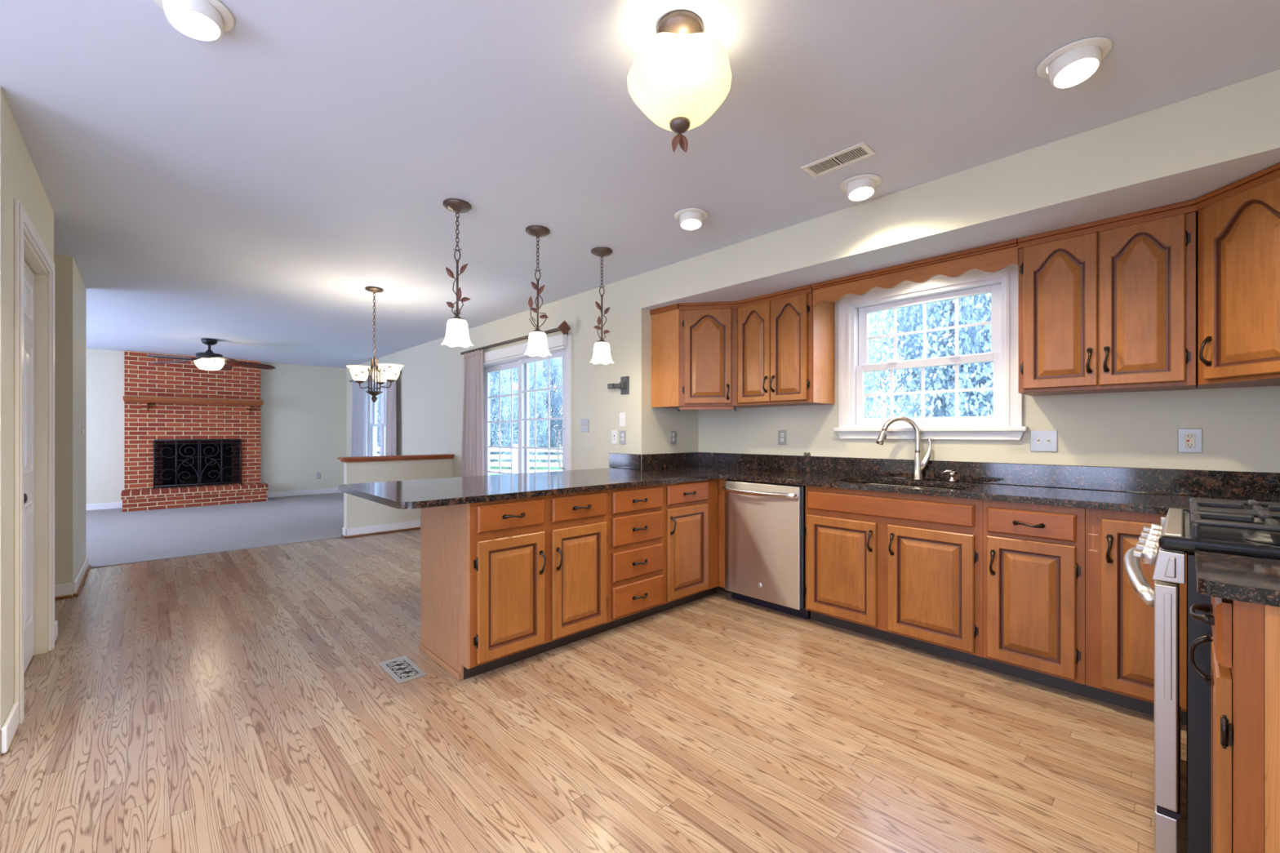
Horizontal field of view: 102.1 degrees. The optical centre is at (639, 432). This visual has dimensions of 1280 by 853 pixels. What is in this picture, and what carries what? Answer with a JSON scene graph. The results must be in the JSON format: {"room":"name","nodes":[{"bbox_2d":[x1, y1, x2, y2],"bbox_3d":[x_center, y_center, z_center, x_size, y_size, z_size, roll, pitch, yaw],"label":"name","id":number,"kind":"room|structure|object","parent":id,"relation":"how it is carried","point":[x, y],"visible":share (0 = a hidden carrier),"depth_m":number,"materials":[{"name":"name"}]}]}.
{"room":"kitchen","nodes":[
{"label":"kitchen","id":0,"kind":"room"},
{"bbox_2d":[0,85,53,756],"bbox_3d":[-2.983,-0.042,2.465,0.120,2.524,1.545,0,0,-44],"label":"wall","id":1,"kind":"structure","parent":0,"point":[20,179],"depth_m":2.05,"materials":[{"name":"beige paint"}]},
{"bbox_2d":[0,620,57,753],"bbox_3d":[-3.725,1.167,1.749,2.216,0.104,1.591,0,0,-44],"label":"baseboard","id":2,"kind":"structure","parent":1,"relation":"attached to","point":[10,726],"depth_m":2.03,"materials":[{"name":"white paint"}]},
{"bbox_2d":[13,198,54,724],"bbox_3d":[-3.009,0.124,2.507,0.140,2.192,1.100,0,0,-44],"label":"door","id":3,"kind":"structure","parent":1,"relation":"in","point":[33,286],"depth_m":2.73,"materials":[{"name":"white paint"}]},
{"bbox_2d":[53,253,86,595],"bbox_3d":[-5.410,-0.042,3.506,2.200,2.524,1.160,0,0,-44],"label":"wall","id":4,"kind":"structure","parent":0,"point":[70,290],"depth_m":3.84,"materials":[{"name":"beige paint"}]},
{"bbox_2d":[54,555,90,599],"bbox_3d":[-5.389,1.167,3.506,2.230,0.104,1.190,0,0,-44],"label":"baseboard","id":5,"kind":"structure","parent":4,"relation":"attached to","point":[64,590],"depth_m":3.85,"materials":[{"name":"white paint"}]},
{"bbox_2d":[81,420,84,434],"bbox_3d":[-4.732,-0.042,4.401,0.016,0.120,0.122,0,0,-44],"label":"light switch","id":6,"kind":"object","parent":4,"relation":"attached to","point":[82,421],"visible":1,"depth_m":4.38,"materials":[{"name":"white plastic"}]},
{"bbox_2d":[86,492,343,568],"bbox_3d":[-6.301,1.267,6.863,5.780,0.106,5.110,0,0,-44],"label":"floor","id":7,"kind":"structure","parent":0,"point":[114,536],"depth_m":6.48,"materials":[{"name":"grey carpet"}]},
{"bbox_2d":[120,350,268,511],"bbox_3d":[-7.435,-0.044,8.721,1.834,2.515,0.610,0,0,-44],"label":"fireplace","id":8,"kind":"object","parent":7,"relation":"on","point":[162,401],"visible":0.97,"depth_m":8.65,"materials":[{"name":"red brick"}]},
{"bbox_2d":[123,395,262,405],"bbox_3d":[-7.482,-0.525,8.754,1.781,0.090,0.199,0,0,-44],"label":"mantel shelf","id":9,"kind":"object","parent":8,"relation":"attached to","point":[128,400],"depth_m":8.65,"materials":[{"name":"brown wood"}]},
{"bbox_2d":[152,439,242,488],"bbox_3d":[-7.503,0.514,8.814,1.152,0.798,0.074,0,0,-44],"label":"fire screen","id":10,"kind":"object","parent":8,"relation":"on","point":[176,462],"visible":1,"depth_m":8.80,"materials":[{"name":"black metal"}]},
{"bbox_2d":[86,348,346,504],"bbox_3d":[-8.065,-0.042,8.628,5.660,2.524,0.120,0,0,-44],"label":"wall","id":11,"kind":"structure","parent":0,"point":[304,408],"depth_m":9.74,"materials":[{"name":"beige paint"}]},
{"bbox_2d":[86,488,341,511],"bbox_3d":[-7.974,1.165,8.620,5.540,0.099,0.016,0,0,-44],"label":"baseboard","id":12,"kind":"structure","parent":11,"relation":"attached to","point":[303,492],"depth_m":9.75,"materials":[{"name":"white paint"}]},
{"bbox_2d":[316,472,320,479],"bbox_3d":[-6.327,0.858,10.193,0.074,0.120,0.010,0,0,-44],"label":"wall outlet","id":13,"kind":"object","parent":11,"relation":"attached to","point":[318,474],"visible":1,"depth_m":10.19,"materials":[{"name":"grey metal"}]},
{"bbox_2d":[343,458,452,537],"bbox_3d":[-2.990,0.784,6.487,1.263,0.872,0.120,0,0,-44],"label":"wall","id":14,"kind":"structure","parent":0,"point":[358,512],"depth_m":6.27,"materials":[{"name":"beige paint"}]},
{"bbox_2d":[341,520,420,537],"bbox_3d":[-2.996,1.167,6.472,1.293,0.104,0.166,0,0,-44],"label":"baseboard","id":15,"kind":"structure","parent":14,"relation":"attached to","point":[405,526],"depth_m":6.25,"materials":[{"name":"white paint"}]},
{"bbox_2d":[337,453,453,462],"bbox_3d":[-3.009,0.319,6.470,1.315,0.058,0.230,0,0,-44],"label":"trim","id":16,"kind":"structure","parent":14,"relation":"on","point":[436,456],"depth_m":6.35,"materials":[{"name":"brown wood"}]},
{"bbox_2d":[346,276,631,477],"bbox_3d":[-3.020,-0.042,7.522,0.120,2.524,8.680,0,0,-44],"label":"wall","id":17,"kind":"structure","parent":0,"point":[429,386],"depth_m":5.21,"materials":[{"name":"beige paint"}]},
{"bbox_2d":[367,381,386,456],"bbox_3d":[-4.471,-0.125,9.034,0.136,1.570,1.390,0,0,-44],"label":"window","id":18,"kind":"structure","parent":17,"relation":"in","point":[372,424],"depth_m":9.43,"materials":[{"name":"white glass"}]},
{"bbox_2d":[460,320,570,355],"bbox_3d":[-1.456,-0.985,5.675,0.160,0.132,2.212,0,0,-44],"label":"curtain rod","id":19,"kind":"object","parent":17,"relation":"attached to","point":[563,326],"visible":0.82,"depth_m":5.38,"materials":[{"name":"brown metal"}]},
{"bbox_2d":[460,348,484,476],"bbox_3d":[-2.040,0.105,6.267,0.077,2.169,0.651,0,0,-44],"label":"curtain","id":20,"kind":"object","parent":19,"relation":"hanging from","point":[473,432],"visible":0.77,"depth_m":6.24,"materials":[{"name":"white fabric"}]},
{"bbox_2d":[483,333,572,475],"bbox_3d":[-1.330,0.140,5.693,0.195,2.160,2.030,0,0,-44],"label":"door","id":21,"kind":"structure","parent":17,"relation":"in","point":[513,357],"depth_m":5.66,"materials":[{"name":"white paint"}]},
{"bbox_2d":[488,368,518,475],"bbox_3d":[-1.565,0.175,6.032,0.011,1.810,0.825,0,0,-44],"label":"grille","id":22,"kind":"object","parent":21,"relation":"attached to","point":[511,447],"depth_m":6.12,"materials":[{"name":"white plastic"}]},
{"bbox_2d":[522,359,562,472],"bbox_3d":[-1.019,0.165,5.385,0.011,1.830,0.765,0,0,-44],"label":"grille","id":23,"kind":"object","parent":21,"relation":"attached to","point":[524,362],"depth_m":5.47,"materials":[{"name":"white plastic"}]},
{"bbox_2d":[580,418,588,431],"bbox_3d":[-0.516,-0.064,4.793,0.016,0.120,0.122,0,0,-44],"label":"light switch","id":24,"kind":"object","parent":17,"relation":"attached to","point":[584,422],"visible":1,"depth_m":4.79,"materials":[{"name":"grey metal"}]},
{"bbox_2d":[611,430,617,444],"bbox_3d":[-0.222,0.040,4.490,0.007,0.118,0.074,0,0,-44],"label":"phone jack","id":25,"kind":"object","parent":17,"relation":"attached to","point":[614,433],"visible":1,"depth_m":4.49,"materials":[{"name":"white plastic"}]},
{"bbox_2d":[607,376,629,394],"bbox_3d":[-0.183,-0.398,4.386,0.191,0.150,0.080,0,0,13],"label":"wall bracket","id":26,"kind":"object","parent":17,"relation":"attached to","point":[624,384],"visible":1,"depth_m":4.36,"materials":[{"name":"grey metal"}]},
{"bbox_2d":[619,412,625,426],"bbox_3d":[-0.153,-0.110,4.412,0.016,0.120,0.074,0,0,-44],"label":"light switch","id":27,"kind":"object","parent":17,"relation":"attached to","point":[622,415],"visible":1,"depth_m":4.41,"materials":[{"name":"white plastic"}]},
{"bbox_2d":[619,430,625,444],"bbox_3d":[-0.151,0.044,4.414,0.010,0.120,0.074,0,0,-44],"label":"wall outlet","id":28,"kind":"object","parent":17,"relation":"attached to","point":[622,433],"visible":1,"depth_m":4.41,"materials":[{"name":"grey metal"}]},
{"bbox_2d":[608,453,640,469],"bbox_3d":[-0.130,0.243,4.382,0.020,0.126,0.385,0,0,-44],"label":"backsplash","id":29,"kind":"structure","parent":17,"relation":"attached to","point":[631,461],"depth_m":4.36,"materials":[{"name":"brown stone"}]},
{"bbox_3d":[-4.718,-0.990,9.151,0.090,0.090,2.640,0,0,-44],"label":"curtain rod","id":30,"kind":"object","parent":17,"relation":"attached to","visible":0},
{"bbox_2d":[351,378,367,456],"bbox_3d":[-5.250,0.086,9.668,0.069,2.169,1.078,0,0,-44],"label":"curtain","id":31,"kind":"object","parent":30,"relation":"hanging from","point":[359,409],"visible":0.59,"depth_m":9.64,"materials":[{"name":"white fabric"}]},
{"bbox_2d":[385,380,396,455],"bbox_3d":[-4.039,0.086,8.396,0.066,2.169,0.531,0,0,-44],"label":"curtain","id":32,"kind":"object","parent":30,"relation":"hanging from","point":[391,417],"visible":0.56,"depth_m":8.35,"materials":[{"name":"white fabric"}]},
{"bbox_2d":[489,446,562,475],"bbox_3d":[16.376,1.920,36.308,66.205,0.200,90.000,0,0,-44],"label":"ground","id":33,"kind":"structure","parent":0,"point":[501,460],"depth_m":26.39,"materials":[{"name":"white snow"}]},
{"bbox_2d":[377,389,379,453],"bbox_3d":[-12.613,-1.477,24.577,3.080,7.315,3.035,0,0,-17],"label":"tree","id":34,"kind":"object","parent":33,"relation":"on","point":[378,396],"visible":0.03,"depth_m":24.09,"materials":[{"name":"grey plant"}]},
{"bbox_2d":[377,444,562,473],"bbox_3d":[-3.838,1.145,20.988,22.932,1.349,0.185,0,0,8],"label":"fence","id":35,"kind":"object","parent":33,"relation":"on","point":[515,456],"visible":0.09,"depth_m":21.06,"materials":[{"name":"white paint"}]},
{"bbox_2d":[489,371,510,462],"bbox_3d":[-8.468,-2.198,28.842,3.174,8.916,3.127,0,0,43],"label":"tree","id":36,"kind":"object","parent":33,"relation":"on","point":[493,375],"visible":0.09,"depth_m":28.14,"materials":[{"name":"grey plant"}]},
{"bbox_2d":[489,360,547,469],"bbox_3d":[-5.980,-1.271,25.882,3.080,6.858,3.035,0,0,14],"label":"tree","id":37,"kind":"object","parent":33,"relation":"on","point":[505,405],"visible":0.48,"depth_m":25.35,"materials":[{"name":"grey plant"}]},
{"bbox_2d":[529,357,562,462],"bbox_3d":[-4.892,-1.916,29.505,3.198,8.351,3.072,0,0,-7],"label":"tree","id":38,"kind":"object","parent":33,"relation":"on","point":[556,364],"visible":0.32,"depth_m":28.85,"materials":[{"name":"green plant"}]},
{"bbox_2d":[863,320,879,425],"bbox_3d":[5.384,-2.713,16.024,4.047,10.059,4.107,0,0,-42],"label":"tree","id":39,"kind":"object","parent":33,"relation":"on","point":[868,416],"visible":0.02,"depth_m":14.95,"materials":[{"name":"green plant"}]},
{"bbox_2d":[863,293,993,425],"bbox_3d":[5.182,-1.477,8.443,2.987,7.315,2.943,0,0,-5],"label":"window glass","id":40,"kind":"object","parent":33,"relation":"on","point":[977,339],"visible":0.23,"depth_m":8.04,"materials":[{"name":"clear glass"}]},
{"bbox_2d":[905,294,993,417],"bbox_3d":[8.693,-2.984,12.620,4.232,10.737,4.066,0,0,33],"label":"tree","id":41,"kind":"object","parent":33,"relation":"on","point":[913,416],"visible":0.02,"depth_m":12.39,"materials":[{"name":"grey plant"}]},
{"bbox_2d":[0,528,1187,852],"bbox_3d":[-1.671,1.270,2.527,6.505,0.100,7.555,0,0,-44],"label":"floor","id":42,"kind":"structure","parent":0,"point":[236,701],"depth_m":2.09,"materials":[{"name":"brown wood"}]},
{"bbox_2d":[377,655,426,684],"bbox_3d":[-1.224,1.216,2.663,0.140,0.006,0.304,0,0,-44],"label":"floor vent","id":43,"kind":"object","parent":42,"relation":"in","point":[401,669],"visible":1,"depth_m":2.66,"materials":[{"name":"grey metal"}]},
{"bbox_2d":[418,489,608,680],"bbox_3d":[-0.696,0.779,2.985,0.897,0.880,0.652,0,0,-44],"label":"base cabinet","id":44,"kind":"object","parent":42,"relation":"on","point":[503,583],"visible":0.98,"depth_m":2.71,"materials":[{"name":"brown wood"}]},
{"bbox_2d":[601,484,663,632],"bbox_3d":[-0.198,0.779,3.457,0.474,0.880,0.650,0,0,-44],"label":"base cabinet","id":45,"kind":"object","parent":42,"relation":"on","point":[636,514],"visible":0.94,"depth_m":3.23,"materials":[{"name":"brown wood"}]},
{"bbox_2d":[656,479,727,613],"bbox_3d":[0.214,0.779,3.845,0.655,0.880,0.656,0,0,-44],"label":"base cabinet","id":46,"kind":"object","parent":42,"relation":"on","point":[694,512],"visible":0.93,"depth_m":3.61,"materials":[{"name":"brown wood"}]},
{"bbox_2d":[721,479,809,619],"bbox_3d":[1.016,0.780,3.723,0.644,0.877,0.616,0,0,-44],"label":"dishwasher","id":47,"kind":"object","parent":42,"relation":"on","point":[765,522],"visible":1,"depth_m":3.51,"materials":[{"name":"silver metal"}]},
{"bbox_2d":[804,485,986,668],"bbox_3d":[1.585,0.779,3.150,0.630,0.880,0.975,0,0,-44],"label":"base cabinet","id":48,"kind":"object","parent":42,"relation":"on","point":[903,569],"visible":0.96,"depth_m":2.90,"materials":[{"name":"brown wood"}]},
{"bbox_2d":[982,499,1087,697],"bbox_3d":[2.058,0.779,2.654,0.630,0.880,0.394,0,0,-44],"label":"base cabinet","id":49,"kind":"object","parent":42,"relation":"on","point":[1034,555],"visible":0.95,"depth_m":2.46,"materials":[{"name":"brown wood"}]},
{"bbox_2d":[1085,508,1186,724],"bbox_3d":[2.455,0.779,2.086,0.838,0.880,0.975,0,0,-44],"label":"base cabinet","id":50,"kind":"object","parent":42,"relation":"on","point":[1119,624],"visible":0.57,"depth_m":2.24,"materials":[{"name":"brown wood"}]},
{"bbox_2d":[338,452,1279,514],"bbox_3d":[0.657,0.259,2.546,2.863,0.158,4.128,0,0,-44],"label":"countertop","id":51,"kind":"structure","parent":50,"relation":"on","point":[1138,490],"depth_m":2.96,"materials":[{"name":"brown stone"}]},
{"bbox_2d":[875,415,931,479],"bbox_3d":[1.707,0.099,3.361,0.323,0.413,0.064,0,0,18],"label":"faucet","id":52,"kind":"object","parent":51,"relation":"on","point":[920,464],"visible":1,"depth_m":3.32,"materials":[{"name":"silver metal"}]},
{"bbox_2d":[852,481,967,489],"bbox_3d":[1.601,0.431,3.154,0.466,0.183,0.806,0,0,-44],"label":"sink","id":53,"kind":"object","parent":51,"relation":"in","point":[852,482],"visible":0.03,"depth_m":3.33,"materials":[{"name":"silver metal"}]},
{"bbox_2d":[942,470,955,482],"bbox_3d":[1.912,0.269,3.197,0.071,0.073,0.040,0,0,4],"label":"soap dispenser","id":54,"kind":"object","parent":51,"relation":"on","point":[952,473],"visible":1,"depth_m":3.19,"materials":[{"name":"silver metal"}]},
{"bbox_2d":[1123,497,1279,852],"bbox_3d":[1.897,0.724,1.473,0.804,0.990,0.757,0,0,-44],"label":"range","id":55,"kind":"object","parent":42,"relation":"on","point":[1215,526],"visible":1,"depth_m":1.40,"materials":[{"name":"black metal"}]},
{"bbox_2d":[1123,546,1179,812],"bbox_3d":[1.682,0.710,1.704,0.792,0.620,0.127,0,0,-44],"label":"oven","id":56,"kind":"object","parent":55,"relation":"in","point":[1164,597],"depth_m":1.41,"materials":[{"name":"silver metal"}]},
{"bbox_2d":[1158,507,1279,559],"bbox_3d":[1.931,0.303,1.443,0.798,0.042,0.667,0,0,-44],"label":"cooktop","id":57,"kind":"object","parent":55,"relation":"in","point":[1177,539],"depth_m":1.39,"materials":[{"name":"black metal"}]},
{"bbox_2d":[1189,596,1279,852],"bbox_3d":[1.514,0.779,0.979,0.346,0.880,0.650,0,0,-44],"label":"base cabinet","id":58,"kind":"object","parent":42,"relation":"on","point":[1243,680],"visible":0.98,"depth_m":1.04,"materials":[{"name":"brown wood"}]},
{"bbox_2d":[1195,551,1279,607],"bbox_3d":[1.523,0.322,0.972,0.377,0.032,0.653,0,0,-44],"label":"countertop","id":59,"kind":"structure","parent":58,"relation":"on","point":[1256,580],"depth_m":1.09,"materials":[{"name":"brown stone"}]},
{"bbox_2d":[0,0,1279,368],"bbox_3d":[-3.433,-1.354,4.377,6.505,0.100,12.665,0,0,-44],"label":"ceiling","id":60,"kind":"structure","parent":0,"point":[245,189],"depth_m":2.20,"materials":[{"name":"white paint"}]},
{"bbox_2d":[152,0,235,41],"bbox_3d":[-1.365,-1.276,1.579,0.204,0.086,0.204,0,0,-44],"label":"recessed light","id":61,"kind":"object","parent":60,"relation":"in","point":[198,20],"visible":1,"depth_m":1.57,"materials":[{"name":"white plastic"}]},
{"bbox_2d":[146,337,275,388],"bbox_3d":[-5.979,-0.954,7.281,1.400,0.698,1.451,0,0,-44],"label":"ceiling fan","id":62,"kind":"object","parent":60,"relation":"hanging from","point":[208,360],"visible":1,"depth_m":7.16,"materials":[{"name":"brown wood"}]},
{"bbox_2d":[346,286,404,402],"bbox_3d":[-2.407,-0.786,4.703,0.402,1.034,0.528,0,0,-44],"label":"chandelier","id":63,"kind":"object","parent":60,"relation":"hanging from","point":[384,372],"visible":1,"depth_m":4.68,"materials":[{"name":"white glass"}]},
{"bbox_2d":[440,198,473,347],"bbox_3d":[-1.044,-0.901,2.960,0.160,0.805,0.174,0,0,-44],"label":"pendant light","id":64,"kind":"object","parent":60,"relation":"hanging from","point":[457,331],"visible":1,"depth_m":2.94,"materials":[{"name":"white glass"}]},
{"bbox_2d":[524,225,551,356],"bbox_3d":[-0.658,-0.901,3.333,0.160,0.805,0.174,0,0,-44],"label":"pendant light","id":65,"kind":"object","parent":60,"relation":"hanging from","point":[537,341],"visible":1,"depth_m":3.32,"materials":[{"name":"white glass"}]},
{"bbox_2d":[590,247,613,364],"bbox_3d":[-0.274,-0.901,3.712,0.160,0.805,0.174,0,0,-44],"label":"pendant light","id":66,"kind":"object","parent":60,"relation":"hanging from","point":[602,353],"visible":1,"depth_m":3.69,"materials":[{"name":"brown metal"}]},
{"bbox_2d":[626,9,731,152],"bbox_3d":[0.130,-1.104,1.663,0.340,0.399,0.338,0,0,-44],"label":"flush light","id":67,"kind":"object","parent":60,"relation":"attached to","point":[680,75],"visible":1,"depth_m":1.58,"materials":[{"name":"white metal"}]},
{"bbox_2d":[674,208,707,230],"bbox_3d":[0.306,-1.276,3.101,0.204,0.086,0.204,0,0,-44],"label":"recessed light","id":68,"kind":"object","parent":60,"relation":"in","point":[689,219],"visible":0.99,"depth_m":3.06,"materials":[{"name":"white plastic"}]},
{"bbox_2d":[800,142,875,177],"bbox_3d":[0.945,-1.300,2.477,0.140,0.007,0.310,0,0,-44],"label":"ceiling vent","id":69,"kind":"object","parent":60,"relation":"in","point":[860,151],"visible":1,"depth_m":2.47,"materials":[{"name":"white plastic"}]},
{"bbox_2d":[839,173,881,200],"bbox_3d":[1.152,-1.276,2.706,0.204,0.087,0.204,0,0,-44],"label":"recessed light","id":70,"kind":"object","parent":60,"relation":"in","point":[860,187],"visible":1,"depth_m":2.66,"materials":[{"name":"white plastic"}]},
{"bbox_2d":[1035,36,1112,88],"bbox_3d":[1.508,-1.276,1.802,0.204,0.092,0.204,0,0,-44],"label":"recessed light","id":71,"kind":"object","parent":60,"relation":"in","point":[1074,63],"visible":1,"depth_m":1.77,"materials":[{"name":"white plastic"}]},
{"bbox_2d":[631,273,698,469],"bbox_3d":[0.233,-0.042,4.544,0.725,2.524,0.120,0,0,-44],"label":"wall","id":72,"kind":"structure","parent":0,"point":[651,427],"depth_m":4.32,"materials":[{"name":"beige paint"}]},
{"bbox_2d":[641,452,698,469],"bbox_3d":[0.274,0.243,4.484,0.705,0.126,0.020,0,0,-44],"label":"backsplash","id":73,"kind":"structure","parent":72,"relation":"attached to","point":[649,461],"depth_m":4.45,"materials":[{"name":"brown stone"}]},
{"bbox_2d":[670,431,676,444],"bbox_3d":[0.293,0.044,4.511,0.074,0.120,0.010,0,0,-44],"label":"wall outlet","id":74,"kind":"object","parent":72,"relation":"attached to","point":[673,433],"visible":1,"depth_m":4.51,"materials":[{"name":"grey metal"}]},
{"bbox_2d":[641,69,1279,310],"bbox_3d":[1.566,-1.162,3.145,0.725,0.282,3.745,0,0,-44],"label":"soffit","id":75,"kind":"structure","parent":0,"point":[1195,147],"depth_m":2.45,"materials":[{"name":"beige paint"}]},
{"bbox_2d":[698,220,1279,472],"bbox_3d":[1.872,-0.042,3.436,0.120,2.524,3.985,0,0,-44],"label":"wall","id":76,"kind":"structure","parent":0,"point":[1240,426],"depth_m":2.79,"materials":[{"name":"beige paint"}]},
{"bbox_2d":[649,301,756,411],"bbox_3d":[0.546,-0.592,4.283,0.627,0.855,0.685,0,0,-44],"label":"upper cabinet","id":77,"kind":"object","parent":76,"relation":"attached to","point":[695,345],"visible":0.95,"depth_m":4.07,"materials":[{"name":"brown wood"}]},
{"bbox_2d":[777,430,786,444],"bbox_3d":[1.131,0.040,4.119,0.010,0.120,0.074,0,0,-44],"label":"wall outlet","id":78,"kind":"object","parent":76,"relation":"attached to","point":[781,433],"visible":1,"depth_m":4.12,"materials":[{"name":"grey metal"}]},
{"bbox_2d":[736,284,834,407],"bbox_3d":[1.074,-0.614,3.902,0.387,0.811,0.631,0,0,-44],"label":"upper cabinet","id":79,"kind":"object","parent":76,"relation":"attached to","point":[786,343],"visible":0.98,"depth_m":3.74,"materials":[{"name":"brown wood"}]},
{"bbox_2d":[811,239,1018,306],"bbox_3d":[1.595,-0.945,3.157,0.046,0.148,1.164,0,0,-44],"label":"valance","id":80,"kind":"object","parent":79,"relation":"attached to","point":[992,258],"visible":0.98,"depth_m":3.07,"materials":[{"name":"brown wood"}]},
{"bbox_2d":[833,265,1028,439],"bbox_3d":[1.860,-0.480,3.408,0.175,1.050,1.140,0,0,-44],"label":"window","id":81,"kind":"structure","parent":76,"relation":"in","point":[1006,421],"depth_m":3.33,"materials":[{"name":"white paint"}]},
{"bbox_2d":[862,364,993,417],"bbox_3d":[1.867,-0.265,3.414,0.011,0.331,0.788,0,0,-44],"label":"grille","id":82,"kind":"object","parent":81,"relation":"attached to","point":[915,366],"depth_m":3.41,"materials":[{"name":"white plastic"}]},
{"bbox_2d":[867,297,991,360],"bbox_3d":[1.892,-0.673,3.438,0.011,0.366,0.750,0,0,-44],"label":"grille","id":83,"kind":"object","parent":81,"relation":"attached to","point":[924,302],"depth_m":3.43,"materials":[{"name":"white plastic"}]},
{"bbox_2d":[698,452,1279,501],"bbox_3d":[1.820,0.243,3.386,0.020,0.126,3.741,0,0,-44],"label":"backsplash","id":84,"kind":"structure","parent":76,"relation":"attached to","point":[1261,486],"depth_m":2.90,"materials":[{"name":"brown stone"}]},
{"bbox_2d":[1030,430,1057,452],"bbox_3d":[2.273,0.048,2.916,0.016,0.120,0.122,0,0,-44],"label":"light switch","id":85,"kind":"object","parent":76,"relation":"attached to","point":[1040,440],"visible":1,"depth_m":2.92,"materials":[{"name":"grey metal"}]},
{"bbox_2d":[1017,199,1197,395],"bbox_3d":[2.319,-0.614,2.595,0.387,0.811,0.645,0,0,-44],"label":"upper cabinet","id":86,"kind":"object","parent":76,"relation":"attached to","point":[1106,305],"visible":0.99,"depth_m":2.46,"materials":[{"name":"brown wood"}]},
{"bbox_2d":[1177,428,1202,453],"bbox_3d":[2.665,0.040,2.508,0.010,0.118,0.082,0,0,-44],"label":"wall outlet","id":87,"kind":"object","parent":76,"relation":"attached to","point":[1189,440],"visible":1,"depth_m":2.51,"materials":[{"name":"white plastic"}]},
{"bbox_2d":[1185,433,1195,448],"bbox_3d":[2.664,0.040,2.506,0.003,0.068,0.034,0,0,-44],"label":"receptacle","id":88,"kind":"object","parent":87,"relation":"attached to","point":[1189,437],"depth_m":2.51,"materials":[{"name":"beige plastic"}]},
{"bbox_2d":[1194,162,1279,389],"bbox_3d":[2.656,-0.614,2.048,0.654,0.811,0.649,0,0,-44],"label":"upper cabinet","id":89,"kind":"object","parent":76,"relation":"attached to","point":[1238,222],"visible":1,"depth_m":2.09,"materials":[{"name":"brown wood"}]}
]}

